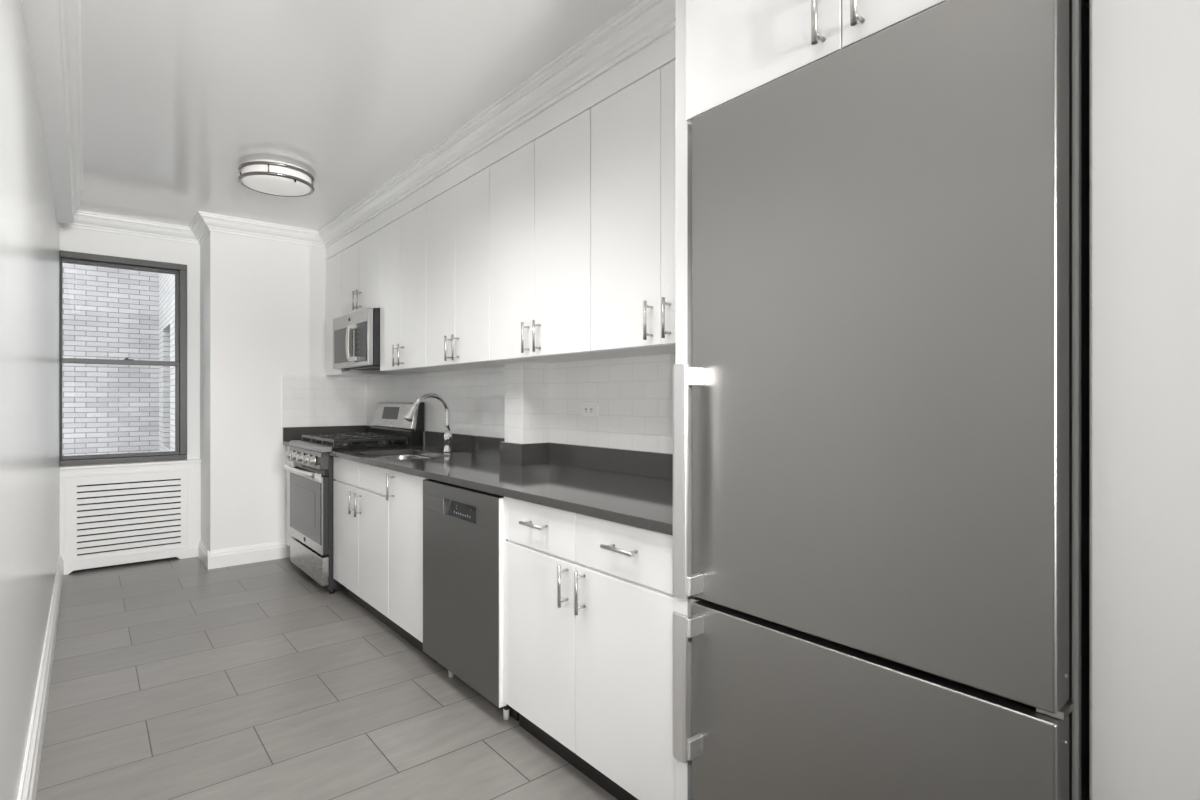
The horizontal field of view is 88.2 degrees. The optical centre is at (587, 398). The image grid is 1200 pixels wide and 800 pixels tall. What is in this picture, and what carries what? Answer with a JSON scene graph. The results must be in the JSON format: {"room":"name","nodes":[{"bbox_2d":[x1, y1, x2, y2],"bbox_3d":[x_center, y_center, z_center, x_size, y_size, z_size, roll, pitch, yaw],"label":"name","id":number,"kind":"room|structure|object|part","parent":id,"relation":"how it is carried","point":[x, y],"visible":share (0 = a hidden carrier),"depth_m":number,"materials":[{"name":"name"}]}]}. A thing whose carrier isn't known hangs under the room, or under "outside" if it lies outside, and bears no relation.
{"room":"kitchen","nodes":[
{"label":"kitchen","id":0,"kind":"room"},
{"bbox_2d":[0,0,59,799],"bbox_3d":[-1.837,-0.047,1.922,0.150,2.530,6.500,0,0,-39],"label":"wall","id":1,"kind":"structure","parent":0,"point":[29,227],"depth_m":1.85,"materials":[{"name":"white paint"}]},
{"bbox_2d":[17,554,63,799],"bbox_3d":[-1.678,1.145,1.864,0.024,0.145,6.210,0,0,-39],"label":"baseboard","id":2,"kind":"structure","parent":1,"relation":"attached to","point":[31,765],"depth_m":2.25,"materials":[{"name":"white paint"}]},
{"bbox_2d":[21,0,83,222],"bbox_3d":[-1.954,-1.220,2.290,0.131,0.185,4.420,0,0,-39],"label":"trim","id":3,"kind":"structure","parent":1,"relation":"attached to","point":[53,27],"depth_m":2.35,"materials":[{"name":"white paint"}]},
{"bbox_2d":[60,226,199,465],"bbox_3d":[-3.470,-0.047,4.602,0.985,2.530,0.200,0,0,-39],"label":"wall","id":4,"kind":"structure","parent":0,"point":[71,239],"depth_m":4.75,"materials":[{"name":"white paint"}]},
{"bbox_2d":[60,250,186,465],"bbox_3d":[-3.410,-0.282,4.579,0.748,1.500,0.112,0,0,-39],"label":"window","id":5,"kind":"structure","parent":4,"relation":"in","point":[179,270],"depth_m":4.64,"materials":[{"name":"grey paint"}]},
{"bbox_3d":[-3.435,-0.620,4.579,0.692,0.735,0.030,0,0,-39],"label":"sash","id":6,"kind":"part","parent":5,"relation":"part of","materials":[{"name":"clear glass"}]},
{"bbox_3d":[-3.414,0.071,4.552,0.692,0.713,0.032,0,0,-39],"label":"sash","id":7,"kind":"part","parent":5,"relation":"part of","materials":[{"name":"glass"}]},
{"bbox_2d":[60,210,199,244],"bbox_3d":[-3.324,-1.257,4.540,0.835,0.110,0.080,0,0,-39],"label":"trim","id":8,"kind":"structure","parent":4,"relation":"attached to","point":[86,220],"depth_m":4.53,"materials":[{"name":"white paint"}]},
{"bbox_2d":[189,211,209,243],"bbox_3d":[-2.871,-1.257,4.582,0.080,0.110,0.585,0,0,-39],"label":"trim","id":9,"kind":"structure","parent":4,"relation":"attached to","point":[200,229],"depth_m":4.57,"materials":[{"name":"white paint"}]},
{"bbox_2d":[198,540,210,567],"bbox_3d":[-2.851,1.154,4.606,0.018,0.128,0.472,0,0,-39],"label":"baseboard","id":10,"kind":"structure","parent":4,"relation":"attached to","point":[202,548],"depth_m":4.58,"materials":[{"name":"white paint"}]},
{"bbox_2d":[200,231,355,550],"bbox_3d":[-2.474,-0.047,5.142,1.243,2.530,0.795,0,0,-39],"label":"wall pier","id":11,"kind":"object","parent":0,"point":[263,301],"visible":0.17,"depth_m":4.62,"materials":[{"name":"white paint"}]},
{"bbox_2d":[207,541,289,568],"bbox_3d":[-2.503,1.154,4.595,0.546,0.128,0.018,0,0,-39],"label":"baseboard","id":12,"kind":"object","parent":11,"relation":"attached to","point":[227,557],"visible":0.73,"depth_m":4.58,"materials":[{"name":"white paint"}]},
{"bbox_2d":[199,211,324,247],"bbox_3d":[-2.404,-1.257,4.635,0.873,0.110,0.080,0,0,-39],"label":"trim","id":13,"kind":"structure","parent":11,"relation":"attached to","point":[219,223],"depth_m":4.61,"materials":[{"name":"white paint"}]},
{"bbox_2d":[318,0,674,247],"bbox_3d":[-0.831,-1.257,3.322,0.080,0.110,4.102,0,0,-39],"label":"trim","id":14,"kind":"structure","parent":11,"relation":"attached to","point":[640,23],"depth_m":2.60,"materials":[{"name":"white paint"}]},
{"bbox_2d":[36,557,616,799],"bbox_3d":[-0.209,1.258,1.053,5.400,0.080,9.900,0,0,-39],"label":"floor","id":15,"kind":"structure","parent":0,"point":[172,679],"depth_m":2.44,"materials":[{"name":"grey tile"}]},
{"bbox_2d":[59,459,200,574],"bbox_3d":[-3.324,0.844,4.541,0.833,0.748,0.076,0,0,-39],"label":"radiator cover","id":16,"kind":"object","parent":15,"relation":"on","point":[117,514],"visible":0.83,"depth_m":4.51,"materials":[{"name":"white paint"}]},
{"bbox_2d":[286,446,293,545],"bbox_3d":[-1.955,0.785,4.804,0.619,0.866,0.376,0,0,-39],"label":"base cabinet","id":17,"kind":"object","parent":15,"relation":"on","point":[288,535],"visible":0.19,"depth_m":4.70,"materials":[{"name":"white laminate"}]},
{"bbox_2d":[283,425,370,445],"bbox_3d":[-1.964,0.285,4.796,0.644,0.132,0.382,0,0,-39],"label":"countertop","id":18,"kind":"structure","parent":17,"relation":"on","point":[289,433],"depth_m":4.88,"materials":[{"name":"stone"}]},
{"bbox_2d":[285,402,423,593],"bbox_3d":[-1.645,0.621,4.302,0.738,1.194,0.770,0,0,-39],"label":"gas range","id":19,"kind":"object","parent":15,"relation":"on","point":[311,476],"visible":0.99,"depth_m":4.08,"materials":[{"name":"silver metal"}]},
{"bbox_3d":[-2.069,0.390,4.301,0.042,0.064,0.064,0,0,-39],"label":"knob","id":20,"kind":"part","parent":19,"relation":"part of","materials":[{"name":"white metal"}]},
{"bbox_3d":[-1.997,0.390,4.212,0.042,0.064,0.064,0,0,-39],"label":"knob","id":21,"kind":"part","parent":19,"relation":"part of","materials":[{"name":"white metal"}]},
{"bbox_3d":[-1.901,0.390,4.094,0.042,0.064,0.064,0,0,-39],"label":"knob","id":22,"kind":"part","parent":19,"relation":"part of","materials":[{"name":"white metal"}]},
{"bbox_3d":[-1.905,0.487,4.091,0.069,0.060,0.743,0,0,-39],"label":"handle","id":23,"kind":"part","parent":19,"relation":"part of","materials":[{"name":"silver metal"}]},
{"bbox_3d":[-1.881,0.714,4.112,0.003,0.382,0.745,0,0,-39],"label":"door glass","id":24,"kind":"part","parent":19,"relation":"part of","materials":[{"name":"grey glass"}]},
{"bbox_3d":[-1.875,0.724,4.116,0.010,0.483,0.767,0,0,-39],"label":"oven door","id":25,"kind":"part","parent":19,"relation":"part of","materials":[{"name":"silver metal"}]},
{"bbox_3d":[-1.805,0.390,3.975,0.042,0.064,0.064,0,0,-39],"label":"knob","id":26,"kind":"part","parent":19,"relation":"part of","materials":[{"name":"white metal"}]},
{"bbox_3d":[-1.867,0.386,4.122,0.055,0.104,0.767,0,0,-39],"label":"control panel","id":27,"kind":"part","parent":19,"relation":"part of","materials":[{"name":"grey metal"}]},
{"bbox_3d":[-1.862,1.069,4.126,0.043,0.173,0.767,0,0,-39],"label":"drawer","id":28,"kind":"part","parent":19,"relation":"part of","materials":[{"name":"silver metal"}]},
{"bbox_3d":[-1.858,0.724,4.129,0.033,0.479,0.761,0,0,-39],"label":"door","id":29,"kind":"part","parent":19,"relation":"part of","materials":[{"name":"silver metal"}]},
{"bbox_3d":[-1.732,0.390,3.886,0.042,0.064,0.064,0,0,-39],"label":"knob","id":30,"kind":"part","parent":19,"relation":"part of","materials":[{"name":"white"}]},
{"bbox_3d":[-1.586,0.294,4.056,0.108,0.023,0.108,0,0,-39],"label":"burner","id":31,"kind":"part","parent":19,"relation":"part of","materials":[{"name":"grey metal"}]},
{"bbox_2d":[305,441,409,450],"bbox_3d":[-1.633,0.314,4.312,0.510,0.017,0.769,0,0,-39],"label":"cooktop","id":32,"kind":"object","parent":19,"relation":"in","point":[368,444],"depth_m":4.08,"materials":[{"name":"black metal"}]},
{"bbox_3d":[-1.384,0.294,4.220,0.086,0.023,0.086,0,0,-39],"label":"burner","id":33,"kind":"part","parent":19,"relation":"part of","materials":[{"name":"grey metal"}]},
{"bbox_2d":[333,457,436,662],"bbox_3d":[-0.938,0.785,3.518,0.658,0.866,1.327,0,0,-39],"label":"base cabinet","id":34,"kind":"object","parent":15,"relation":"on","point":[360,504],"visible":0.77,"depth_m":3.44,"materials":[{"name":"white laminate"}]},
{"bbox_3d":[-1.430,0.812,3.679,0.019,0.608,0.455,0,0,-39],"label":"door","id":35,"kind":"part","parent":34,"relation":"part of","materials":[{"name":"white laminate"}]},
{"bbox_3d":[-1.339,0.588,3.522,0.039,0.131,0.012,0,0,-39],"label":"handle","id":36,"kind":"part","parent":34,"relation":"part of","materials":[{"name":"silver metal"}]},
{"bbox_3d":[-1.280,0.591,3.449,0.039,0.131,0.012,0,0,-39],"label":"handle","id":37,"kind":"part","parent":34,"relation":"part of","materials":[{"name":"silver metal"}]},
{"bbox_3d":[-1.146,0.812,3.329,0.019,0.608,0.441,0,0,-39],"label":"door","id":38,"kind":"part","parent":34,"relation":"part of","materials":[{"name":"white laminate"}]},
{"bbox_2d":[386,470,427,642],"bbox_3d":[-0.650,0.735,3.163,0.658,0.766,0.432,0,0,-39],"label":"base cabinet","id":39,"kind":"object","parent":15,"relation":"on","point":[404,492],"visible":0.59,"depth_m":2.97,"materials":[{"name":"white laminate"}]},
{"bbox_3d":[-0.982,0.438,3.081,0.039,0.131,0.012,0,0,-39],"label":"handle","id":40,"kind":"part","parent":39,"relation":"part of","materials":[{"name":"silver metal"}]},
{"bbox_2d":[423,479,518,720],"bbox_3d":[-0.301,0.787,2.723,0.600,0.862,0.667,0,0,-39],"label":"dishwasher","id":41,"kind":"object","parent":15,"relation":"on","point":[463,527],"visible":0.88,"depth_m":2.48,"materials":[{"name":"black metal"}]},
{"bbox_3d":[-0.467,1.177,2.592,0.013,0.074,0.660,0,0,-39],"label":"kick plate","id":42,"kind":"part","parent":41,"relation":"part of","materials":[{"name":"black metal"}]},
{"bbox_2d":[504,496,674,799],"bbox_3d":[0.203,0.785,2.109,0.658,0.866,0.911,0,0,-39],"label":"base cabinet","id":43,"kind":"object","parent":15,"relation":"on","point":[589,602],"visible":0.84,"depth_m":1.88,"materials":[{"name":"white laminate"}]},
{"bbox_2d":[329,431,672,535],"bbox_3d":[-0.427,0.285,2.898,0.644,0.132,2.934,0,0,-39],"label":"countertop","id":44,"kind":"structure","parent":43,"relation":"on","point":[634,488],"depth_m":2.60,"materials":[{"name":"stone"}]},
{"bbox_2d":[379,454,431,458],"bbox_3d":[-1.071,0.452,3.611,0.364,0.199,0.664,0,0,-39],"label":"sink","id":45,"kind":"object","parent":44,"relation":"in","point":[397,456],"visible":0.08,"depth_m":3.90,"materials":[{"name":"silver metal"}]},
{"bbox_2d":[404,393,453,451],"bbox_3d":[-0.934,0.145,3.662,0.303,0.354,0.077,0,0,-39],"label":"faucet","id":46,"kind":"object","parent":44,"relation":"on","point":[448,438],"visible":1,"depth_m":3.72,"materials":[{"name":"silver metal"}]},
{"bbox_3d":[-0.925,0.090,3.684,0.232,0.244,0.025,0,0,-39],"label":"spout","id":47,"kind":"part","parent":46,"relation":"part of","materials":[{"name":"silver metal"}]},
{"bbox_3d":[-0.833,0.210,3.736,0.040,0.098,0.064,0,0,-39],"label":"lever","id":48,"kind":"part","parent":46,"relation":"part of","materials":[{"name":"silver metal"}]},
{"bbox_3d":[-0.180,0.426,2.091,0.039,0.012,0.131,0,0,-39],"label":"handle","id":49,"kind":"part","parent":43,"relation":"part of","materials":[{"name":"silver metal"}]},
{"bbox_3d":[-0.167,0.434,2.120,0.019,0.161,0.427,0,0,-39],"label":"drawer","id":50,"kind":"part","parent":43,"relation":"part of","materials":[{"name":"white laminate"}]},
{"bbox_3d":[-0.167,0.820,2.120,0.019,0.593,0.427,0,0,-39],"label":"door","id":51,"kind":"part","parent":43,"relation":"part of","materials":[{"name":"white laminate"}]},
{"bbox_3d":[-0.079,0.593,1.966,0.039,0.131,0.012,0,0,-39],"label":"handle","id":52,"kind":"part","parent":43,"relation":"part of","materials":[{"name":"silver metal"}]},
{"bbox_3d":[-0.024,0.593,1.898,0.039,0.131,0.012,0,0,-39],"label":"handle","id":53,"kind":"part","parent":43,"relation":"part of","materials":[{"name":"silver metal"}]},
{"bbox_3d":[0.092,0.427,1.754,0.039,0.012,0.131,0,0,-39],"label":"handle","id":54,"kind":"part","parent":43,"relation":"part of","materials":[{"name":"silver metal"}]},
{"bbox_3d":[0.120,0.434,1.766,0.019,0.161,0.479,0,0,-39],"label":"drawer","id":55,"kind":"part","parent":43,"relation":"part of","materials":[{"name":"white laminate"}]},
{"bbox_3d":[0.120,0.820,1.766,0.019,0.593,0.479,0,0,-39],"label":"door","id":56,"kind":"part","parent":43,"relation":"part of","materials":[{"name":"white laminate"}]},
{"bbox_2d":[675,0,701,799],"bbox_3d":[0.494,-0.047,1.728,0.684,2.529,0.040,0,0,-39],"label":"end panel","id":57,"kind":"object","parent":15,"relation":"on","point":[683,128],"visible":0.02,"depth_m":1.51,"materials":[{"name":"white laminate"}]},
{"bbox_2d":[673,0,1089,799],"bbox_3d":[0.709,0.281,1.376,0.747,1.874,0.722,0,0,-39],"label":"refrigerator","id":58,"kind":"object","parent":15,"relation":"on","point":[888,376],"visible":1,"depth_m":1.08,"materials":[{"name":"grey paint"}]},
{"bbox_3d":[0.229,0.186,1.421,0.058,0.528,0.048,0,0,-39],"label":"handle","id":59,"kind":"part","parent":58,"relation":"part of","materials":[{"name":"silver metal"}]},
{"bbox_3d":[0.229,0.655,1.421,0.058,0.330,0.048,0,0,-39],"label":"handle","id":60,"kind":"part","parent":58,"relation":"part of","materials":[{"name":"silver metal"}]},
{"bbox_3d":[0.490,0.827,1.198,0.070,0.702,0.701,0,0,-39],"label":"door","id":61,"kind":"part","parent":58,"relation":"part of","materials":[{"name":"silver metal"}]},
{"bbox_2d":[77,0,634,229],"bbox_3d":[-0.241,-1.362,1.092,5.400,0.100,10.000,0,0,-39],"label":"ceiling","id":62,"kind":"structure","parent":0,"point":[177,95],"depth_m":2.59,"materials":[{"name":"white paint"}]},
{"bbox_2d":[238,160,314,196],"bbox_3d":[-1.792,-1.262,3.574,0.396,0.101,0.396,0,0,-39],"label":"ceiling light","id":63,"kind":"object","parent":62,"relation":"attached to","point":[271,177],"visible":1,"depth_m":3.47,"materials":[{"name":"white glass"}]},
{"bbox_2d":[326,29,674,259],"bbox_3d":[-0.791,-1.210,3.354,0.018,0.204,4.100,0,0,-39],"label":"soffit","id":64,"kind":"structure","parent":62,"relation":"attached to","point":[660,52],"depth_m":2.63,"materials":[{"name":"white paint"}]},
{"bbox_2d":[370,371,424,445],"bbox_3d":[-0.212,-0.047,3.241,0.120,2.530,5.105,0,0,-39],"label":"wall","id":65,"kind":"structure","parent":0,"point":[387,373],"depth_m":4.65,"materials":[{"name":"white paint"}]},
{"bbox_2d":[326,252,384,376],"bbox_3d":[-1.838,-0.643,4.890,0.329,0.919,0.394,0,0,-39],"label":"filler panel","id":66,"kind":"object","parent":65,"relation":"attached to","point":[333,264],"visible":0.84,"depth_m":4.80,"materials":[{"name":"white laminate"}]},
{"bbox_3d":[-1.958,-0.643,4.793,0.019,0.919,0.394,0,0,-39],"label":"panel","id":67,"kind":"part","parent":66,"relation":"part of","materials":[{"name":"white laminate"}]},
{"bbox_2d":[342,230,379,315],"bbox_3d":[-1.483,-0.850,4.421,0.368,0.512,0.776,0,0,-39],"label":"upper cabinet","id":68,"kind":"object","parent":65,"relation":"attached to","point":[360,261],"visible":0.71,"depth_m":4.28,"materials":[{"name":"white laminate"}]},
{"bbox_3d":[-1.711,-0.848,4.487,0.019,0.505,0.386,0,0,-39],"label":"door","id":69,"kind":"part","parent":68,"relation":"part of","materials":[{"name":"white laminate"}]},
{"bbox_3d":[-1.629,-0.687,4.340,0.039,0.131,0.012,0,0,-39],"label":"handle","id":70,"kind":"part","parent":68,"relation":"part of","materials":[{"name":"silver metal"}]},
{"bbox_2d":[333,308,379,370],"bbox_3d":[-1.515,-0.398,4.393,0.436,0.385,0.759,0,0,-39],"label":"microwave","id":71,"kind":"object","parent":68,"relation":"attached to","point":[356,335],"visible":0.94,"depth_m":4.15,"materials":[{"name":"silver metal"}]},
{"bbox_3d":[-1.592,-0.377,4.177,0.045,0.242,0.105,0,0,-39],"label":"handle","id":72,"kind":"part","parent":71,"relation":"part of","materials":[{"name":"silver metal"}]},
{"bbox_3d":[-1.583,-0.687,4.284,0.039,0.131,0.012,0,0,-39],"label":"handle","id":73,"kind":"part","parent":68,"relation":"part of","materials":[{"name":"silver metal"}]},
{"bbox_3d":[-1.466,-0.848,4.185,0.019,0.505,0.386,0,0,-39],"label":"door","id":74,"kind":"part","parent":68,"relation":"part of","materials":[{"name":"white laminate"}]},
{"bbox_2d":[380,203,471,372],"bbox_3d":[-1.018,-0.643,3.847,0.368,0.927,0.694,0,0,-39],"label":"upper cabinet","id":75,"kind":"object","parent":65,"relation":"attached to","point":[402,241],"visible":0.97,"depth_m":3.74,"materials":[{"name":"white laminate"}]},
{"bbox_3d":[-1.236,-0.641,3.901,0.019,0.920,0.335,0,0,-39],"label":"door","id":76,"kind":"part","parent":75,"relation":"part of","materials":[{"name":"white laminate"}]},
{"bbox_3d":[-1.172,-0.262,3.776,0.039,0.131,0.012,0,0,-39],"label":"handle","id":77,"kind":"part","parent":75,"relation":"part of","materials":[{"name":"silver metal"}]},
{"bbox_3d":[-1.121,-0.262,3.714,0.039,0.131,0.012,0,0,-39],"label":"handle","id":78,"kind":"part","parent":75,"relation":"part of","materials":[{"name":"silver metal"}]},
{"bbox_3d":[-1.017,-0.641,3.630,0.019,0.920,0.355,0,0,-39],"label":"door","id":79,"kind":"part","parent":75,"relation":"part of","materials":[{"name":"white laminate"}]},
{"bbox_2d":[426,167,516,368],"bbox_3d":[-0.575,-0.643,3.300,0.368,0.927,0.705,0,0,-39],"label":"upper cabinet","id":80,"kind":"object","parent":65,"relation":"attached to","point":[457,219],"visible":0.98,"depth_m":3.18,"materials":[{"name":"white laminate"}]},
{"bbox_3d":[-0.792,-0.641,3.353,0.019,0.920,0.349,0,0,-39],"label":"door","id":81,"kind":"part","parent":80,"relation":"part of","materials":[{"name":"white laminate"}]},
{"bbox_3d":[-0.729,-0.262,3.229,0.039,0.131,0.012,0,0,-39],"label":"handle","id":82,"kind":"part","parent":80,"relation":"part of","materials":[{"name":"silver metal"}]},
{"bbox_3d":[-0.676,-0.262,3.164,0.039,0.131,0.012,0,0,-39],"label":"handle","id":83,"kind":"part","parent":80,"relation":"part of","materials":[{"name":"silver metal"}]},
{"bbox_3d":[-0.570,-0.641,3.078,0.019,0.920,0.352,0,0,-39],"label":"door","id":84,"kind":"part","parent":80,"relation":"part of","materials":[{"name":"white laminate"}]},
{"bbox_2d":[283,354,674,453],"bbox_3d":[-0.794,0.068,3.352,0.644,0.500,4.100,0,0,-39],"label":"tile backsplash","id":85,"kind":"structure","parent":65,"relation":"attached to","point":[633,395],"depth_m":3.46,"materials":[{"name":"white tile"}]},
{"bbox_2d":[581,402,597,416],"bbox_3d":[0.008,0.048,2.853,0.011,0.070,0.120,0,0,-39],"label":"electrical outlet","id":86,"kind":"object","parent":85,"relation":"attached to","point":[588,409],"visible":1,"depth_m":2.84,"materials":[{"name":"white plastic"}]},
{"bbox_2d":[584,405,592,412],"bbox_3d":[0.005,0.048,2.850,0.002,0.036,0.068,0,0,-39],"label":"socket","id":87,"kind":"object","parent":86,"relation":"attached to","point":[587,408],"depth_m":2.85,"materials":[{"name":"white plastic"}]},
{"bbox_2d":[490,109,648,362],"bbox_3d":[-0.114,-0.643,2.731,0.368,0.927,0.751,0,0,-39],"label":"upper cabinet","id":88,"kind":"object","parent":65,"relation":"attached to","point":[540,193],"visible":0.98,"depth_m":2.58,"materials":[{"name":"white laminate"}]},
{"bbox_3d":[-0.338,-0.641,2.792,0.019,0.920,0.373,0,0,-39],"label":"door","id":89,"kind":"part","parent":88,"relation":"part of","materials":[{"name":"white laminate"}]},
{"bbox_3d":[-0.268,-0.262,2.660,0.039,0.131,0.012,0,0,-39],"label":"handle","id":90,"kind":"part","parent":88,"relation":"part of","materials":[{"name":"silver metal"}]},
{"bbox_3d":[-0.214,-0.262,2.593,0.039,0.131,0.012,0,0,-39],"label":"handle","id":91,"kind":"part","parent":88,"relation":"part of","materials":[{"name":"silver metal"}]},
{"bbox_3d":[-0.101,-0.641,2.500,0.019,0.920,0.374,0,0,-39],"label":"door","id":92,"kind":"part","parent":88,"relation":"part of","materials":[{"name":"white laminate"}]},
{"bbox_2d":[591,60,674,354],"bbox_3d":[0.358,-0.643,2.148,0.368,0.927,0.741,0,0,-39],"label":"upper cabinet","id":93,"kind":"object","parent":65,"relation":"attached to","point":[633,129],"visible":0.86,"depth_m":2.16,"materials":[{"name":"white laminate"}]},
{"bbox_3d":[0.203,-0.262,2.079,0.039,0.131,0.012,0,0,-39],"label":"handle","id":94,"kind":"part","parent":93,"relation":"part of","materials":[{"name":"silver metal"}]},
{"bbox_3d":[0.256,-0.262,2.014,0.039,0.131,0.012,0,0,-39],"label":"handle","id":95,"kind":"part","parent":93,"relation":"part of","materials":[{"name":"silver metal"}]},
{"bbox_3d":[0.368,-0.641,1.920,0.019,0.920,0.372,0,0,-39],"label":"door","id":96,"kind":"part","parent":93,"relation":"part of","materials":[{"name":"white laminate"}]},
{"bbox_2d":[686,0,1089,123],"bbox_3d":[0.728,-0.990,1.401,0.733,0.643,0.761,0,0,-39],"label":"upper cabinet","id":97,"kind":"object","parent":65,"relation":"attached to","point":[735,48],"visible":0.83,"depth_m":1.32,"materials":[{"name":"white laminate"}]},
{"bbox_3d":[0.367,-0.984,1.342,0.019,0.630,0.393,0,0,-39],"label":"door","id":98,"kind":"part","parent":97,"relation":"part of","materials":[{"name":"white laminate"}]},
{"bbox_3d":[0.446,-0.748,1.198,0.039,0.131,0.012,0,0,-39],"label":"handle","id":99,"kind":"part","parent":97,"relation":"part of","materials":[{"name":"silver metal"}]},
{"bbox_3d":[0.495,-0.748,1.137,0.039,0.131,0.012,0,0,-39],"label":"handle","id":100,"kind":"part","parent":97,"relation":"part of","materials":[{"name":"silver metal"}]},
{"bbox_3d":[0.606,-0.984,1.047,0.019,0.630,0.361,0,0,-39],"label":"door","id":101,"kind":"part","parent":97,"relation":"part of","materials":[{"name":"white laminate"}]},
{"bbox_2d":[505,362,547,443],"bbox_3d":[-0.307,0.069,3.136,0.160,0.497,0.170,0,0,-39],"label":"wall","id":102,"kind":"structure","parent":0,"point":[535,375],"depth_m":3.07,"materials":[{"name":"white tile"}]},
{"bbox_2d":[282,362,522,443],"bbox_3d":[-1.327,0.017,3.878,2.657,0.406,0.008,0,0,40],"label":"trim","id":103,"kind":"structure","parent":102,"relation":"attached to","point":[522,362],"depth_m":3.02,"materials":[{"name":"white paint"}]},
{"bbox_2d":[425,431,672,480],"bbox_3d":[-0.242,0.271,3.039,0.179,0.103,2.921,0,0,-39],"label":"backsplash","id":104,"kind":"structure","parent":102,"relation":"attached to","point":[631,462],"depth_m":2.98,"materials":[{"name":"stone"}]},
{"bbox_2d":[1090,0,1199,799],"bbox_3d":[1.314,-0.047,0.837,0.775,2.530,0.847,0,0,-39],"label":"wall","id":105,"kind":"structure","parent":0,"point":[1145,54],"depth_m":0.88,"materials":[{"name":"white paint"}]},
{"label":"outside","id":106,"kind":"structure","parent":0,"visible":0},
{"bbox_3d":[-7.262,4.268,6.504,5.900,0.100,7.350,0,0,-39],"label":"ground","id":107,"kind":"structure","parent":106,"visible":0},
{"bbox_2d":[62,263,158,455],"bbox_3d":[-9.636,-1.032,9.118,5.500,10.500,0.300,0,0,-39],"label":"wall","id":108,"kind":"structure","parent":107,"relation":"on","point":[109,313],"depth_m":10.30,"materials":[{"name":"brick"}]},
{"bbox_2d":[159,273,174,451],"bbox_3d":[-5.557,-1.032,8.753,0.420,10.500,5.400,0,0,-39],"label":"wall","id":109,"kind":"structure","parent":107,"relation":"on","point":[166,281],"depth_m":10.14,"materials":[{"name":"brick"}]}
]}

